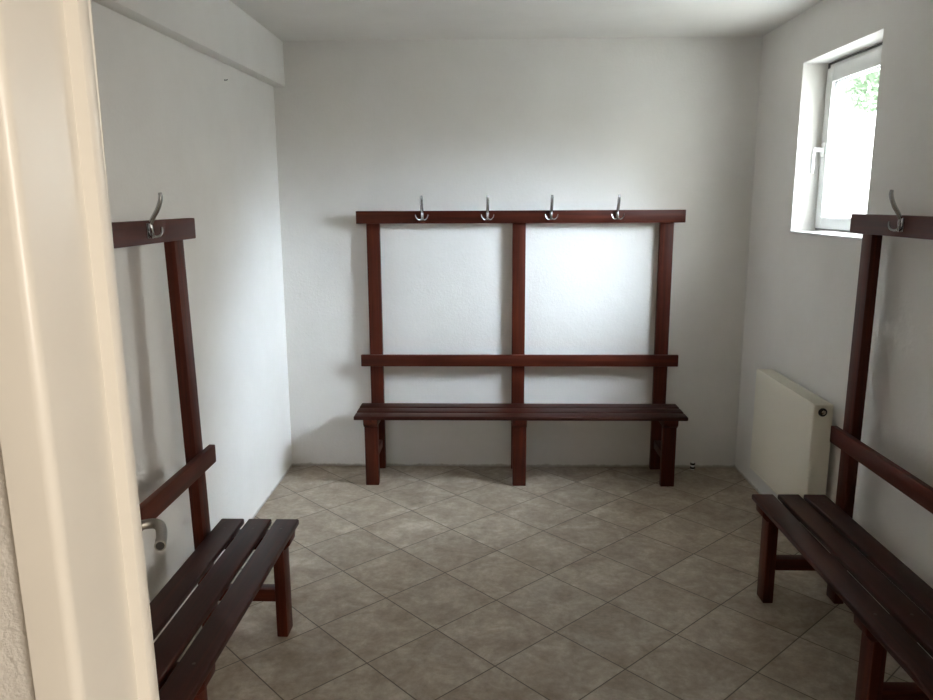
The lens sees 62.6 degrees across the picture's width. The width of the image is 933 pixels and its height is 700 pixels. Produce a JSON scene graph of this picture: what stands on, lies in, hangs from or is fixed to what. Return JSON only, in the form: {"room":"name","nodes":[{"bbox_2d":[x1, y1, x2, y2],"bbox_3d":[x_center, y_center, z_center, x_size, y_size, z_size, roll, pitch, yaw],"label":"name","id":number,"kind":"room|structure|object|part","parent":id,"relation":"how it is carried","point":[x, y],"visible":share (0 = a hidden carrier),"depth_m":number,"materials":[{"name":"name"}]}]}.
{"room":"changing room","nodes":[
{"label":"changing room","id":0,"kind":"room"},
{"bbox_2d":[0,441,35,699],"bbox_3d":[-0.123,0.233,0.770,4.596,2.556,0.090,0,11,2],"label":"wall","id":1,"kind":"structure","parent":0,"point":[16,677],"depth_m":0.74,"materials":[{"name":"paint"}]},
{"bbox_2d":[0,0,159,699],"bbox_3d":[0.101,0.480,0.822,1.061,2.049,0.134,0,11,2],"label":"trim","id":2,"kind":"structure","parent":1,"relation":"attached to","point":[66,438],"depth_m":0.72,"materials":[{"name":"beige paint"}]},
{"bbox_2d":[88,0,166,550],"bbox_3d":[-0.514,0.426,1.259,0.085,1.977,0.723,-5,12,-24],"label":"door","id":3,"kind":"structure","parent":1,"relation":"in","point":[158,525],"depth_m":0.82,"materials":[{"name":"beige paint"}]},
{"bbox_3d":[-0.614,0.356,1.498,0.054,0.048,0.141,-5,12,-24],"label":"handle","id":4,"kind":"part","parent":3,"relation":"part of","materials":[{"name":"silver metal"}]},
{"bbox_2d":[91,0,291,641],"bbox_3d":[-1.228,-0.147,2.749,0.120,2.556,3.880,0,11,2],"label":"wall","id":5,"kind":"structure","parent":0,"point":[173,126],"depth_m":3.33,"materials":[{"name":"white paint"}]},
{"bbox_2d":[92,0,284,86],"bbox_3d":[-1.139,-1.249,2.532,0.068,0.310,3.880,0,11,2],"label":"beam","id":6,"kind":"structure","parent":5,"relation":"attached to","point":[220,30],"depth_m":3.35,"materials":[{"name":"white paint"}]},
{"bbox_2d":[273,36,762,466],"bbox_3d":[0.327,-0.541,4.735,3.121,2.556,0.250,0,11,2],"label":"wall","id":7,"kind":"structure","parent":0,"point":[656,123],"depth_m":4.58,"materials":[{"name":"white paint"}]},
{"bbox_2d":[230,0,822,40],"bbox_3d":[-0.108,-1.246,1.287,4.836,0.150,6.770,0,11,2],"label":"ceiling","id":8,"kind":"structure","parent":0,"point":[288,20],"depth_m":3.87,"materials":[{"name":"paint"}]},
{"bbox_2d":[177,465,913,699],"bbox_3d":[-0.096,1.395,1.801,4.836,0.120,6.770,0,11,2],"label":"floor","id":9,"kind":"structure","parent":0,"point":[422,582],"depth_m":3.21,"materials":[{"name":"tile"}]},
{"bbox_2d":[111,192,298,699],"bbox_3d":[-0.890,0.442,1.999,0.396,1.683,1.929,0,11,2],"label":"bench","id":10,"kind":"object","parent":9,"relation":"on","point":[189,678],"visible":0.45,"depth_m":2.62,"materials":[{"name":"brown wood"}]},
{"bbox_3d":[-1.039,-0.263,1.867,0.026,0.074,1.929,0,11,2],"label":"coat rail","id":11,"kind":"part","parent":10,"relation":"part of","materials":[{"name":"brown wood"}]},
{"bbox_3d":[-1.017,0.583,2.032,0.026,0.071,1.923,0,11,2],"label":"rail","id":12,"kind":"part","parent":10,"relation":"part of","materials":[{"name":"brown wood"}]},
{"bbox_3d":[-1.022,0.321,2.862,0.073,1.592,0.078,0,11,2],"label":"post","id":13,"kind":"part","parent":10,"relation":"part of","materials":[{"name":"brown wood"}]},
{"bbox_3d":[-0.740,1.089,2.118,0.042,0.366,0.078,0,11,2],"label":"leg","id":14,"kind":"part","parent":10,"relation":"part of","materials":[{"name":"brown wood"}]},
{"bbox_3d":[-0.711,0.923,2.969,0.042,0.366,0.078,0,11,2],"label":"leg","id":15,"kind":"part","parent":10,"relation":"part of","materials":[{"name":"brown wood"}]},
{"bbox_2d":[354,195,687,486],"bbox_3d":[0.313,-0.053,4.511,1.929,1.683,0.363,0,11,2],"label":"bench","id":16,"kind":"object","parent":9,"relation":"on","point":[664,418],"visible":1,"depth_m":4.55,"materials":[{"name":"brown wood"}]},
{"bbox_3d":[-0.557,0.618,4.532,0.078,0.366,0.042,0,11,2],"label":"leg","id":17,"kind":"part","parent":16,"relation":"part of","materials":[{"name":"brown wood"}]},
{"bbox_3d":[-0.552,-0.039,4.701,0.078,1.592,0.040,0,11,2],"label":"post","id":18,"kind":"part","parent":16,"relation":"part of","materials":[{"name":"brown wood"}]},
{"bbox_3d":[0.315,-0.039,4.678,0.078,1.592,0.040,0,11,2],"label":"post","id":19,"kind":"part","parent":16,"relation":"part of","materials":[{"name":"brown wood"}]},
{"bbox_3d":[0.310,0.619,4.509,0.078,0.366,0.042,0,11,2],"label":"leg","id":20,"kind":"part","parent":16,"relation":"part of","materials":[{"name":"brown wood"}]},
{"bbox_3d":[0.318,0.064,4.665,1.923,0.071,0.026,0,11,2],"label":"rail","id":21,"kind":"part","parent":16,"relation":"part of","materials":[{"name":"brown wood"}]},
{"bbox_3d":[0.313,-0.782,4.500,1.929,0.074,0.026,0,11,2],"label":"coat rail","id":22,"kind":"part","parent":16,"relation":"part of","materials":[{"name":"brown wood"}]},
{"bbox_3d":[1.182,-0.038,4.655,0.078,1.592,0.040,0,11,2],"label":"post","id":23,"kind":"part","parent":16,"relation":"part of","materials":[{"name":"brown wood"}]},
{"bbox_3d":[1.177,0.619,4.485,0.078,0.366,0.042,0,11,2],"label":"leg","id":24,"kind":"part","parent":16,"relation":"part of","materials":[{"name":"brown wood"}]},
{"bbox_2d":[690,462,694,469],"bbox_3d":[1.409,0.722,4.783,0.031,0.048,0.031,0,11,2],"label":"pipe stub","id":25,"kind":"object","parent":9,"relation":"on","point":[692,464],"visible":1,"depth_m":4.77,"materials":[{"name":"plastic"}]},
{"bbox_2d":[752,190,932,699],"bbox_3d":[1.366,0.389,2.216,0.376,1.683,1.929,0,11,2],"label":"bench","id":26,"kind":"object","parent":9,"relation":"on","point":[897,631],"visible":1,"depth_m":2.72,"materials":[{"name":"brown wood"}]},
{"bbox_3d":[1.256,0.869,3.199,0.042,0.366,0.078,0,11,2],"label":"leg","id":27,"kind":"part","parent":26,"relation":"part of","materials":[{"name":"brown wood"}]},
{"bbox_3d":[1.551,0.267,3.074,0.053,1.592,0.078,0,11,2],"label":"post","id":28,"kind":"part","parent":26,"relation":"part of","materials":[{"name":"brown wood"}]},
{"bbox_3d":[1.233,1.035,2.348,0.042,0.366,0.078,0,11,2],"label":"leg","id":29,"kind":"part","parent":26,"relation":"part of","materials":[{"name":"brown wood"}]},
{"bbox_3d":[1.495,0.530,2.239,0.026,0.071,1.923,0,11,2],"label":"rail","id":30,"kind":"part","parent":26,"relation":"part of","materials":[{"name":"brown wood"}]},
{"bbox_3d":[1.498,-0.315,2.075,0.026,0.074,1.929,0,11,2],"label":"coat rail","id":31,"kind":"part","parent":26,"relation":"part of","materials":[{"name":"brown wood"}]},
{"bbox_2d":[735,0,932,658],"bbox_3d":[1.730,-0.146,2.669,0.205,2.556,3.880,0,11,2],"label":"wall","id":32,"kind":"structure","parent":0,"point":[801,289],"depth_m":3.28,"materials":[{"name":"white paint"}]},
{"bbox_2d":[750,369,833,498],"bbox_3d":[1.599,0.446,3.793,0.116,0.557,0.752,0,11,2],"label":"radiator","id":33,"kind":"object","parent":32,"relation":"attached to","point":[790,446],"visible":0.89,"depth_m":3.67,"materials":[{"name":"beige metal"}]},
{"bbox_2d":[757,369,832,405],"bbox_3d":[1.587,0.174,3.746,0.084,0.006,0.736,0,11,2],"label":"grille","id":34,"kind":"object","parent":33,"relation":"attached to","point":[801,394],"depth_m":3.70,"materials":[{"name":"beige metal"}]},
{"bbox_3d":[1.580,0.512,3.438,0.083,0.550,0.006,0,11,2],"label":"panel","id":35,"kind":"part","parent":33,"relation":"part of","materials":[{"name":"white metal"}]},
{"bbox_2d":[790,42,882,239],"bbox_3d":[1.742,-0.931,3.471,0.199,0.822,0.777,0,11,2],"label":"window","id":36,"kind":"structure","parent":32,"relation":"in","point":[868,60],"depth_m":3.74,"materials":[{"name":"white plastic"}]},
{"bbox_3d":[1.741,-0.954,3.811,0.059,0.146,0.030,0,11,2],"label":"handle","id":37,"kind":"part","parent":36,"relation":"part of","materials":[{"name":"white plastic"}]},
{"bbox_3d":[1.722,-0.532,3.550,0.154,0.010,0.777,0,11,2],"label":"sill","id":38,"kind":"part","parent":36,"relation":"part of","materials":[{"name":"white plastic"}]},
{"bbox_3d":[1.793,-0.929,3.473,0.064,0.770,0.739,0,11,2],"label":"sash","id":39,"kind":"part","parent":36,"relation":"part of","materials":[{"name":"white plastic"}]},
{"bbox_3d":[1.810,-0.936,3.469,0.063,0.810,0.775,0,11,2],"label":"frame","id":40,"kind":"part","parent":36,"relation":"part of","materials":[{"name":"white plastic"}]},
{"label":"outside","id":41,"kind":"structure","parent":0,"visible":0},
{"bbox_3d":[3.187,-1.662,19.599,87.796,0.250,90.000,0,11,2],"label":"ground","id":42,"kind":"structure","parent":41,"visible":0},
{"bbox_2d":[843,70,879,114],"bbox_3d":[5.759,-2.981,11.213,3.514,5.531,2.742,0,11,2],"label":"tree","id":43,"kind":"object","parent":42,"relation":"on","point":[859,85],"visible":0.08,"depth_m":10.86,"materials":[{"name":"green plant"}]}
]}

